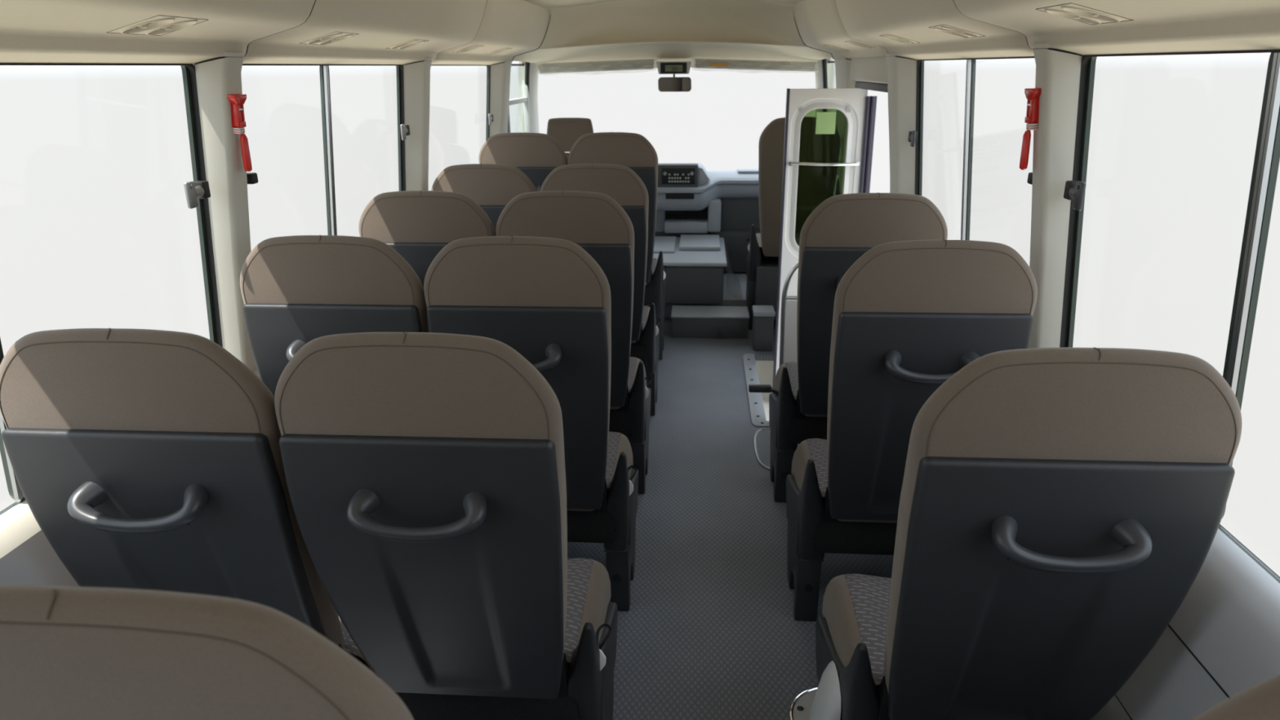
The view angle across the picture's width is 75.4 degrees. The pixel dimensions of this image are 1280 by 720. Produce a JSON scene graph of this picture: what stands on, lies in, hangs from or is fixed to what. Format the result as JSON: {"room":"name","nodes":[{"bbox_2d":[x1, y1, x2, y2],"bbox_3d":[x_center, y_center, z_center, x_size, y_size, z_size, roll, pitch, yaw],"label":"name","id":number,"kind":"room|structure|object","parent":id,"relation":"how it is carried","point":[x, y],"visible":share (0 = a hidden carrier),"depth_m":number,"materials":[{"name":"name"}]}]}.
{"room":"vehicle interior","nodes":[
{"label":"vehicle interior","id":0,"kind":"room"},
{"bbox_2d":[0,104,511,586],"bbox_3d":[-1.002,-0.095,3.061,0.114,1.960,6.920,1,20,4],"label":"wall","id":1,"kind":"structure","parent":0,"point":[27,557],"depth_m":1.49,"materials":[{"name":"grey plastic"}]},
{"bbox_2d":[0,62,222,515],"bbox_3d":[-1.161,0.092,0.863,0.102,0.800,2.546,1,20,4],"label":"window","id":2,"kind":"structure","parent":1,"relation":"in","point":[197,193],"depth_m":1.97,"materials":[{"name":"black rubber"}]},
{"bbox_2d":[106,14,208,35],"bbox_3d":[-0.915,-0.640,1.574,0.106,0.038,0.161,1,20,4],"label":"air vent","id":3,"kind":"object","parent":1,"relation":"attached to","point":[157,25],"visible":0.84,"depth_m":1.57,"materials":[{"name":"brown plastic"}]},
{"bbox_2d":[124,19,172,31],"bbox_3d":[-0.918,-0.629,1.539,0.088,0.035,0.057,1,20,4],"label":"air vent nozzle","id":4,"kind":"object","parent":3,"relation":"on","point":[144,25],"depth_m":1.56,"materials":[{"name":"beige plastic"}]},
{"bbox_2d":[148,22,194,33],"bbox_3d":[-0.913,-0.654,1.609,0.088,0.035,0.057,1,20,4],"label":"air vent nozzle","id":5,"kind":"object","parent":3,"relation":"on","point":[174,26],"depth_m":1.63,"materials":[{"name":"beige plastic"}]},
{"bbox_2d":[193,52,256,370],"bbox_3d":[-1.033,-0.361,2.122,0.160,0.800,0.162,1,20,4],"label":"pillar","id":6,"kind":"structure","parent":1,"relation":"on","point":[217,77],"depth_m":2.04,"materials":[{"name":"grey plastic"}]},
{"bbox_2d":[227,93,252,171],"bbox_3d":[-0.969,-0.551,2.014,0.028,0.184,0.054,1,20,4],"label":"hammer","id":7,"kind":"object","parent":6,"relation":"attached to","point":[237,101],"visible":1,"depth_m":2.00,"materials":[{"name":"red plastic"}]},
{"bbox_2d":[233,128,244,133],"bbox_3d":[-0.972,-0.556,2.006,0.015,0.008,0.023,5,20,2],"label":"print","id":8,"kind":"object","parent":7,"relation":"on","point":[235,131],"depth_m":2.00,"materials":[{"name":"white paper"}]},
{"bbox_2d":[0,0,551,65],"bbox_3d":[-0.865,-0.918,2.122,0.315,0.299,5.720,1,20,4],"label":"trim","id":9,"kind":"structure","parent":1,"relation":"attached to","point":[32,31],"depth_m":1.96,"materials":[{"name":"beige plastic"}]},
{"bbox_2d":[242,63,409,235],"bbox_3d":[-1.016,-0.597,2.802,0.105,0.800,1.292,1,20,4],"label":"window","id":10,"kind":"structure","parent":1,"relation":"in","point":[403,130],"depth_m":2.74,"materials":[{"name":"black metal"}]},
{"bbox_2d":[300,31,359,44],"bbox_3d":[-0.861,-0.897,2.298,0.106,0.038,0.161,1,20,4],"label":"air vent","id":11,"kind":"object","parent":1,"relation":"attached to","point":[335,36],"visible":0.78,"depth_m":2.29,"materials":[{"name":"brown plastic"}]},
{"bbox_2d":[309,34,340,43],"bbox_3d":[-0.865,-0.886,2.263,0.088,0.035,0.057,1,20,4],"label":"air vent nozzle","id":12,"kind":"object","parent":11,"relation":"on","point":[326,37],"depth_m":2.28,"materials":[{"name":"beige plastic"}]},
{"bbox_2d":[322,35,349,43],"bbox_3d":[-0.860,-0.911,2.332,0.088,0.035,0.057,1,20,4],"label":"air vent nozzle","id":13,"kind":"object","parent":11,"relation":"on","point":[340,37],"depth_m":2.35,"materials":[{"name":"beige plastic"}]},
{"bbox_2d":[386,39,429,48],"bbox_3d":[-0.816,-1.114,2.909,0.106,0.038,0.161,1,20,4],"label":"air vent","id":14,"kind":"object","parent":1,"relation":"attached to","point":[415,42],"visible":0.7,"depth_m":2.90,"materials":[{"name":"brown plastic"}]},
{"bbox_2d":[403,57,431,191],"bbox_3d":[-0.932,-0.847,3.490,0.160,0.800,0.202,1,20,4],"label":"pillar","id":15,"kind":"structure","parent":1,"relation":"on","point":[416,74],"depth_m":3.39,"materials":[{"name":"grey plastic"}]},
{"bbox_2d":[431,64,493,141],"bbox_3d":[-0.914,-1.084,4.172,0.097,0.800,1.257,1,20,4],"label":"window","id":16,"kind":"structure","parent":1,"relation":"in","point":[489,117],"depth_m":4.66,"materials":[{"name":"black metal"}]},
{"bbox_2d":[452,44,483,53],"bbox_3d":[-0.761,-1.381,3.661,0.106,0.038,0.161,1,20,4],"label":"air vent","id":17,"kind":"object","parent":1,"relation":"attached to","point":[474,46],"visible":0.59,"depth_m":3.65,"materials":[{"name":"brown plastic"}]},
{"bbox_2d":[486,47,511,54],"bbox_3d":[-0.719,-1.582,4.225,0.106,0.038,0.161,1,20,4],"label":"air vent","id":18,"kind":"object","parent":1,"relation":"attached to","point":[505,48],"visible":0.65,"depth_m":4.22,"materials":[{"name":"brown plastic"}]},
{"bbox_2d":[489,60,511,137],"bbox_3d":[-0.829,-1.345,4.891,0.160,0.800,0.302,1,20,4],"label":"pillar","id":19,"kind":"structure","parent":1,"relation":"attached to","point":[500,72],"depth_m":4.74,"materials":[{"name":"grey plastic"}]},
{"bbox_2d":[509,63,530,132],"bbox_3d":[-0.818,-1.596,5.419,0.079,0.648,0.825,1,20,4],"label":"window","id":20,"kind":"structure","parent":1,"relation":"in","point":[525,100],"depth_m":5.62,"materials":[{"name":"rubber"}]},
{"bbox_2d":[518,61,539,133],"bbox_3d":[-0.778,-1.713,5.896,0.154,0.823,0.621,-3,20,-6],"label":"pillar","id":21,"kind":"structure","parent":1,"relation":"attached to","point":[528,73],"depth_m":5.71,"materials":[{"name":"grey plastic"}]},
{"bbox_2d":[538,59,653,73],"bbox_3d":[-0.293,-1.961,5.537,0.810,0.098,0.040,1,20,4],"label":"sun visor","id":22,"kind":"object","parent":1,"relation":"attached to","point":[635,64],"visible":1,"depth_m":5.53,"materials":[{"name":"grey plastic"}]},
{"bbox_2d":[512,0,803,61],"bbox_3d":[0.006,-1.167,2.431,2.110,0.495,6.690,1,20,4],"label":"ceiling","id":23,"kind":"structure","parent":0,"point":[548,4],"depth_m":4.61,"materials":[{"name":"white paint"}]},
{"bbox_2d":[849,57,888,92],"bbox_3d":[1.120,-1.332,3.840,0.130,0.155,0.935,1,20,4],"label":"cover","id":24,"kind":"object","parent":23,"relation":"attached to","point":[869,73],"visible":0.39,"depth_m":3.80,"materials":[{"name":"grey plastic"}]},
{"bbox_2d":[772,88,877,387],"bbox_3d":[0.982,-0.577,4.469,0.457,1.694,0.133,1,20,4],"label":"door","id":25,"kind":"structure","parent":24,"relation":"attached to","point":[858,109],"depth_m":4.26,"materials":[{"name":"white paint"}]},
{"bbox_2d":[567,319,893,719],"bbox_3d":[0.001,0.734,2.777,2.160,0.030,5.970,1,20,4],"label":"floor","id":26,"kind":"structure","parent":0,"point":[709,630],"depth_m":2.80,"materials":[{"name":"grey rubber"}]},
{"bbox_2d":[0,328,376,675],"bbox_3d":[-0.790,0.430,1.766,0.458,1.232,0.730,1,20,4],"label":"passenger seat","id":27,"kind":"object","parent":26,"relation":"on","point":[144,459],"visible":0.71,"depth_m":1.33,"materials":[{"name":"black plastic"}]},
{"bbox_2d":[338,617,358,654],"bbox_3d":[-0.778,0.604,1.983,0.390,0.179,0.437,1,20,4],"label":"seat cushion","id":28,"kind":"object","parent":27,"relation":"on","point":[348,646],"depth_m":1.77,"materials":[{"name":"grey fabric"}]},
{"bbox_2d":[0,584,413,719],"bbox_3d":[-0.358,0.655,1.067,0.497,1.268,0.732,1,20,4],"label":"passenger seat","id":29,"kind":"object","parent":26,"relation":"on","point":[67,652],"visible":1,"depth_m":0.57,"materials":[{"name":"brown fabric"}]},
{"bbox_2d":[240,235,428,395],"bbox_3d":[-0.738,0.180,2.470,0.458,1.232,0.730,1,20,4],"label":"passenger seat","id":30,"kind":"object","parent":26,"relation":"on","point":[296,291],"visible":0.38,"depth_m":2.02,"materials":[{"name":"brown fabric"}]},
{"bbox_2d":[358,190,495,288],"bbox_3d":[-0.686,-0.071,3.178,0.458,1.232,0.730,1,20,4],"label":"passenger seat","id":31,"kind":"object","parent":26,"relation":"on","point":[417,225],"visible":0.18,"depth_m":2.71,"materials":[{"name":"brown fabric"}]},
{"bbox_2d":[274,331,617,719],"bbox_3d":[-0.309,0.437,1.733,0.497,1.232,0.732,1,20,4],"label":"passenger seat","id":32,"kind":"object","parent":26,"relation":"on","point":[424,472],"visible":0.99,"depth_m":1.34,"materials":[{"name":"black plastic"}]},
{"bbox_2d":[564,557,595,662],"bbox_3d":[-0.315,0.611,1.951,0.390,0.179,0.437,1,20,4],"label":"seat cushion","id":33,"kind":"object","parent":32,"relation":"on","point":[581,572],"depth_m":1.89,"materials":[{"name":"grey fabric"}]},
{"bbox_2d":[431,164,537,235],"bbox_3d":[-0.632,-0.333,3.914,0.458,1.232,0.730,1,20,4],"label":"passenger seat","id":34,"kind":"object","parent":26,"relation":"on","point":[492,187],"visible":0.16,"depth_m":3.44,"materials":[{"name":"brown fabric"}]},
{"bbox_2d":[478,132,567,191],"bbox_3d":[-0.575,-0.637,4.670,0.458,1.298,0.730,1,20,4],"label":"passenger seat","id":35,"kind":"object","parent":26,"relation":"on","point":[536,155],"visible":0.27,"depth_m":4.20,"materials":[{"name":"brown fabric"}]},
{"bbox_2d":[423,235,638,611],"bbox_3d":[-0.257,0.187,2.438,0.497,1.232,0.732,1,20,4],"label":"passenger seat","id":36,"kind":"object","parent":26,"relation":"on","point":[548,300],"visible":0.61,"depth_m":2.01,"materials":[{"name":"grey plastic"}]},
{"bbox_2d":[604,431,621,488],"bbox_3d":[-0.264,0.361,2.656,0.390,0.179,0.437,1,20,4],"label":"seat cushion","id":37,"kind":"object","parent":36,"relation":"on","point":[614,450],"depth_m":2.59,"materials":[{"name":"grey fabric"}]},
{"bbox_2d":[495,190,651,493],"bbox_3d":[-0.205,-0.064,3.145,0.497,1.232,0.732,1,20,4],"label":"passenger seat","id":38,"kind":"object","parent":26,"relation":"on","point":[595,222],"visible":0.44,"depth_m":2.70,"materials":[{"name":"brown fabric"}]},
{"bbox_2d":[627,356,637,392],"bbox_3d":[-0.211,0.110,3.363,0.390,0.179,0.437,1,20,4],"label":"seat cushion","id":39,"kind":"object","parent":38,"relation":"on","point":[633,361],"depth_m":3.29,"materials":[{"name":"grey fabric"}]},
{"bbox_2d":[540,163,660,415],"bbox_3d":[-0.150,-0.326,3.881,0.497,1.232,0.732,1,20,4],"label":"passenger seat","id":40,"kind":"object","parent":26,"relation":"on","point":[620,183],"visible":0.38,"depth_m":3.43,"materials":[{"name":"brown fabric"}]},
{"bbox_2d":[641,306,648,330],"bbox_3d":[-0.157,-0.152,4.099,0.390,0.179,0.437,1,20,4],"label":"seat cushion","id":41,"kind":"object","parent":40,"relation":"on","point":[646,308],"depth_m":4.03,"materials":[{"name":"grey fabric"}]},
{"bbox_2d":[568,132,666,359],"bbox_3d":[-0.094,-0.629,4.637,0.497,1.298,0.732,1,20,4],"label":"passenger seat","id":42,"kind":"object","parent":26,"relation":"on","point":[633,151],"visible":0.42,"depth_m":4.18,"materials":[{"name":"brown fabric"}]},
{"bbox_2d":[651,257,657,275],"bbox_3d":[-0.101,-0.487,4.844,0.390,0.179,0.437,1,20,4],"label":"seat cushion","id":43,"kind":"object","parent":42,"relation":"on","point":[655,260],"depth_m":4.78,"materials":[{"name":"grey fabric"}]},
{"bbox_2d":[643,271,776,319],"bbox_3d":[0.244,-0.504,6.053,2.000,0.170,1.050,1,20,4],"label":"platform","id":44,"kind":"object","parent":26,"relation":"on","point":[734,283],"visible":0.01,"depth_m":5.65,"materials":[{"name":"grey plastic"}]},
{"bbox_2d":[546,117,593,164],"bbox_3d":[-0.401,-1.022,5.516,0.472,1.176,0.686,1,20,4],"label":"seat","id":45,"kind":"object","parent":44,"relation":"on","point":[566,131],"visible":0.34,"depth_m":5.03,"materials":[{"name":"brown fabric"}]},
{"bbox_2d":[653,234,727,304],"bbox_3d":[0.221,-0.636,5.694,0.725,0.317,0.840,1,20,4],"label":"engine cover","id":46,"kind":"object","parent":44,"relation":"on","point":[695,264],"visible":0.58,"depth_m":5.35,"materials":[{"name":"grey plastic"}]},
{"bbox_2d":[654,162,760,272],"bbox_3d":[0.254,-1.059,6.121,1.960,0.811,0.530,1,20,4],"label":"dashboard","id":47,"kind":"object","parent":44,"relation":"on","point":[692,199],"visible":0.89,"depth_m":5.97,"materials":[{"name":"grey plastic"}]},
{"bbox_2d":[737,168,758,173],"bbox_3d":[0.808,-1.391,6.084,0.180,0.016,0.160,1,20,4],"label":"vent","id":48,"kind":"object","parent":47,"relation":"attached to","point":[740,170],"depth_m":6.05,"materials":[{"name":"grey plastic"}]},
{"bbox_2d":[671,305,749,338],"bbox_3d":[0.443,-0.240,5.250,0.484,0.146,0.243,1,20,4],"label":"box","id":49,"kind":"object","parent":26,"relation":"on","point":[687,322],"visible":1,"depth_m":5.15,"materials":[{"name":"grey plastic"}]},
{"bbox_2d":[742,353,773,426],"bbox_3d":[0.886,0.264,4.411,0.642,0.268,1.040,1,20,4],"label":"step","id":50,"kind":"structure","parent":26,"relation":"on","point":[757,372],"depth_m":4.60,"materials":[{"name":"white metal"}]},
{"bbox_2d":[751,305,775,351],"bbox_3d":[0.735,-0.190,4.953,0.125,0.245,0.150,1,20,4],"label":"box","id":51,"kind":"object","parent":26,"relation":"on","point":[763,316],"visible":1,"depth_m":4.89,"materials":[{"name":"grey plastic"}]},
{"bbox_2d":[753,427,799,470],"bbox_3d":[0.627,0.393,3.670,0.239,0.011,0.439,1,20,4],"label":"floor hatch","id":52,"kind":"object","parent":26,"relation":"on","point":[762,438],"visible":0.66,"depth_m":3.69,"materials":[{"name":"silver metal"}]},
{"bbox_2d":[778,262,798,367],"bbox_3d":[0.860,-0.090,3.862,0.414,0.784,0.024,1,20,4],"label":"grab rail","id":53,"kind":"object","parent":26,"relation":"attached to","point":[784,297],"visible":0.48,"depth_m":3.81,"materials":[{"name":"silver metal"}]},
{"bbox_2d":[783,300,797,363],"bbox_3d":[0.868,-0.006,3.891,0.400,0.565,0.016,1,20,4],"label":"panel","id":54,"kind":"object","parent":53,"relation":"attached to","point":[790,337],"visible":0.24,"depth_m":3.85,"materials":[{"name":"white paint"}]},
{"bbox_2d":[746,116,840,329],"bbox_3d":[0.913,-0.840,5.156,0.496,1.331,0.683,1,20,4],"label":"passenger seat","id":55,"kind":"object","parent":26,"relation":"on","point":[815,184],"visible":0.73,"depth_m":4.80,"materials":[{"name":"brown fabric"}]},
{"bbox_2d":[755,233,763,253],"bbox_3d":[0.942,-0.705,5.332,0.390,0.179,0.437,1,20,4],"label":"seat cushion","id":56,"kind":"object","parent":55,"relation":"on","point":[758,235],"depth_m":5.30,"materials":[{"name":"grey fabric"}]},
{"bbox_2d":[789,686,817,719],"bbox_3d":[0.508,0.910,2.132,0.242,0.060,0.242,1,20,4],"label":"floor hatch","id":57,"kind":"object","parent":26,"relation":"on","point":[800,708],"visible":0.23,"depth_m":2.19,"materials":[{"name":"metal"}]},
{"bbox_2d":[748,192,947,502],"bbox_3d":[0.699,-0.039,3.050,0.585,1.232,0.732,1,20,4],"label":"passenger seat","id":58,"kind":"object","parent":26,"relation":"on","point":[842,228],"visible":0.43,"depth_m":2.66,"materials":[{"name":"brown fabric"}]},
{"bbox_2d":[784,361,798,399],"bbox_3d":[0.774,0.136,3.263,0.390,0.179,0.437,1,20,4],"label":"seat cushion","id":59,"kind":"object","parent":58,"relation":"on","point":[792,367],"depth_m":3.22,"materials":[{"name":"grey fabric"}]},
{"bbox_2d":[786,239,1037,621],"bbox_3d":[0.701,0.207,2.356,0.478,1.232,0.732,1,20,4],"label":"passenger seat","id":60,"kind":"object","parent":26,"relation":"on","point":[908,316],"visible":0.7,"depth_m":1.96,"materials":[{"name":"black plastic"}]},
{"bbox_2d":[806,438,827,497],"bbox_3d":[0.723,0.382,2.572,0.390,0.179,0.437,1,20,4],"label":"seat cushion","id":61,"kind":"object","parent":60,"relation":"on","point":[816,448],"depth_m":2.55,"materials":[{"name":"grey fabric"}]},
{"bbox_2d":[815,346,1242,719],"bbox_3d":[0.648,0.462,1.639,0.478,1.232,0.732,1,20,4],"label":"passenger seat","id":62,"kind":"object","parent":26,"relation":"on","point":[1059,508],"visible":0.98,"depth_m":1.24,"materials":[{"name":"grey plastic"}]},
{"bbox_2d":[808,660,840,719],"bbox_3d":[0.390,0.843,1.817,0.053,0.410,0.157,1,20,4],"label":"plastic cover","id":63,"kind":"object","parent":62,"relation":"attached to","point":[826,704],"visible":1,"depth_m":1.74,"materials":[{"name":"grey plastic"}]},
{"bbox_2d":[838,573,891,684],"bbox_3d":[0.670,0.636,1.856,0.390,0.179,0.437,1,20,4],"label":"seat cushion","id":64,"kind":"object","parent":62,"relation":"on","point":[865,597],"depth_m":1.83,"materials":[{"name":"grey fabric"}]},
{"bbox_2d":[1190,672,1279,719],"bbox_3d":[0.601,0.672,0.995,0.478,1.268,0.732,1,20,4],"label":"passenger seat","id":65,"kind":"object","parent":26,"relation":"on","point":[1261,700],"visible":1,"depth_m":0.54,"materials":[{"name":"brown fabric"}]},
{"bbox_2d":[833,109,1279,719],"bbox_3d":[1.059,-0.064,2.920,0.114,1.960,6.920,1,20,4],"label":"wall","id":66,"kind":"structure","parent":0,"point":[1223,640],"depth_m":1.34,"materials":[{"name":"grey plastic"}]},
{"bbox_2d":[513,0,832,67],"bbox_3d":[0.207,-2.028,5.178,1.890,0.398,0.942,1,20,4],"label":"trim","id":67,"kind":"structure","parent":66,"relation":"attached to","point":[657,30],"depth_m":4.99,"materials":[{"name":"beige plastic"}]},
{"bbox_2d":[656,61,691,74],"bbox_3d":[0.227,-1.949,5.519,0.232,0.079,0.130,1,20,4],"label":"clock display","id":68,"kind":"object","parent":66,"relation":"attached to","point":[664,67],"visible":1,"depth_m":5.46,"materials":[{"name":"grey plastic"}]},
{"bbox_2d":[657,74,691,91],"bbox_3d":[0.234,-1.863,5.557,0.224,0.117,0.046,4,20,12],"label":"mirror","id":69,"kind":"object","parent":68,"relation":"hanging from","point":[673,83],"visible":0.98,"depth_m":5.55,"materials":[{"name":"grey plastic"}]},
{"bbox_2d":[694,58,815,71],"bbox_3d":[0.758,-1.944,5.462,0.828,0.098,0.048,1,20,4],"label":"sun visor","id":70,"kind":"object","parent":66,"relation":"attached to","point":[699,63],"visible":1,"depth_m":5.46,"materials":[{"name":"grey plastic"}]},
{"bbox_2d":[814,57,834,116],"bbox_3d":[1.271,-1.682,5.756,0.154,0.822,0.621,5,20,14],"label":"pillar","id":71,"kind":"structure","parent":66,"relation":"attached to","point":[824,70],"depth_m":5.46,"materials":[{"name":"grey plastic"}]},
{"bbox_2d":[823,44,848,50],"bbox_3d":[0.985,-1.573,4.156,0.106,0.038,0.161,1,20,4],"label":"air vent","id":72,"kind":"object","parent":66,"relation":"attached to","point":[827,45],"visible":0.5,"depth_m":4.14,"materials":[{"name":"brown plastic"}]},
{"bbox_2d":[833,56,856,194],"bbox_3d":[1.165,-1.271,4.632,0.160,0.800,0.482,1,20,4],"label":"pillar","id":73,"kind":"structure","parent":66,"relation":"attached to","point":[842,64],"depth_m":4.57,"materials":[{"name":"grey plastic"}]},
{"bbox_2d":[846,40,875,48],"bbox_3d":[0.939,-1.349,3.526,0.106,0.038,0.161,1,20,4],"label":"air vent","id":74,"kind":"object","parent":66,"relation":"attached to","point":[853,42],"visible":0.59,"depth_m":3.52,"materials":[{"name":"brown plastic"}]},
{"bbox_2d":[880,34,920,44],"bbox_3d":[0.887,-1.102,2.830,0.106,0.038,0.161,1,20,4],"label":"air vent","id":75,"kind":"object","parent":66,"relation":"attached to","point":[891,37],"visible":0.69,"depth_m":2.82,"materials":[{"name":"brown plastic"}]},
{"bbox_2d":[885,53,917,194],"bbox_3d":[1.074,-0.834,3.400,0.160,0.800,0.262,1,20,4],"label":"pillar","id":76,"kind":"structure","parent":66,"relation":"attached to","point":[901,71],"depth_m":3.29,"materials":[{"name":"grey plastic"}]},
{"bbox_2d":[928,24,984,38],"bbox_3d":[0.841,-0.878,2.200,0.106,0.038,0.161,1,20,4],"label":"air vent","id":77,"kind":"object","parent":66,"relation":"attached to","point":[944,28],"visible":0.69,"depth_m":2.19,"materials":[{"name":"brown plastic"}]},
{"bbox_2d":[907,56,1034,239],"bbox_3d":[1.055,-0.569,2.669,0.102,0.800,1.312,1,20,4],"label":"window","id":78,"kind":"structure","parent":66,"relation":"in","point":[916,138],"depth_m":2.69,"materials":[{"name":"black metal"}]},
{"bbox_2d":[792,0,1279,59],"bbox_3d":[0.820,-0.893,2.007,0.315,0.299,5.720,1,20,4],"label":"trim","id":79,"kind":"structure","parent":66,"relation":"attached to","point":[1010,28],"depth_m":1.74,"materials":[{"name":"beige plastic"}]},
{"bbox_2d":[1028,43,1082,348],"bbox_3d":[0.970,-0.331,1.985,0.160,0.800,0.162,1,20,4],"label":"pillar","id":80,"kind":"structure","parent":66,"relation":"attached to","point":[1058,71],"depth_m":1.90,"materials":[{"name":"grey plastic"}]},
{"bbox_2d":[1019,87,1041,169],"bbox_3d":[0.899,-0.532,1.912,0.028,0.184,0.054,1,20,4],"label":"hammer","id":81,"kind":"object","parent":80,"relation":"attached to","point":[1033,94],"visible":1,"depth_m":1.90,"materials":[{"name":"red plastic"}]},
{"bbox_2d":[1026,124,1037,128],"bbox_3d":[0.901,-0.536,1.903,0.015,0.008,0.023,-3,19,5],"label":"print","id":82,"kind":"object","parent":81,"relation":"on","point":[1028,126],"depth_m":1.89,"materials":[{"name":"white paper"}]},
{"bbox_2d":[1035,2,1133,24],"bbox_3d":[0.787,-0.619,1.472,0.106,0.038,0.161,1,20,4],"label":"air vent","id":83,"kind":"object","parent":66,"relation":"attached to","point":[1071,11],"visible":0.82,"depth_m":1.46,"materials":[{"name":"brown plastic"}]},
{"bbox_2d":[1048,10,1096,22],"bbox_3d":[0.791,-0.633,1.506,0.088,0.035,0.057,1,20,4],"label":"air vent nozzle","id":84,"kind":"object","parent":83,"relation":"on","point":[1064,14],"depth_m":1.52,"materials":[{"name":"beige plastic"}]},
{"bbox_2d":[1065,8,1116,20],"bbox_3d":[0.786,-0.608,1.437,0.088,0.035,0.057,1,20,4],"label":"air vent nozzle","id":85,"kind":"object","parent":83,"relation":"on","point":[1088,13],"depth_m":1.45,"materials":[{"name":"beige plastic"}]},
{"bbox_2d":[1059,48,1279,583],"bbox_3d":[0.911,0.123,0.722,0.102,0.800,2.546,1,20,4],"label":"window","id":86,"kind":"structure","parent":66,"relation":"in","point":[1267,155],"depth_m":1.31,"materials":[{"name":"black rubber"}]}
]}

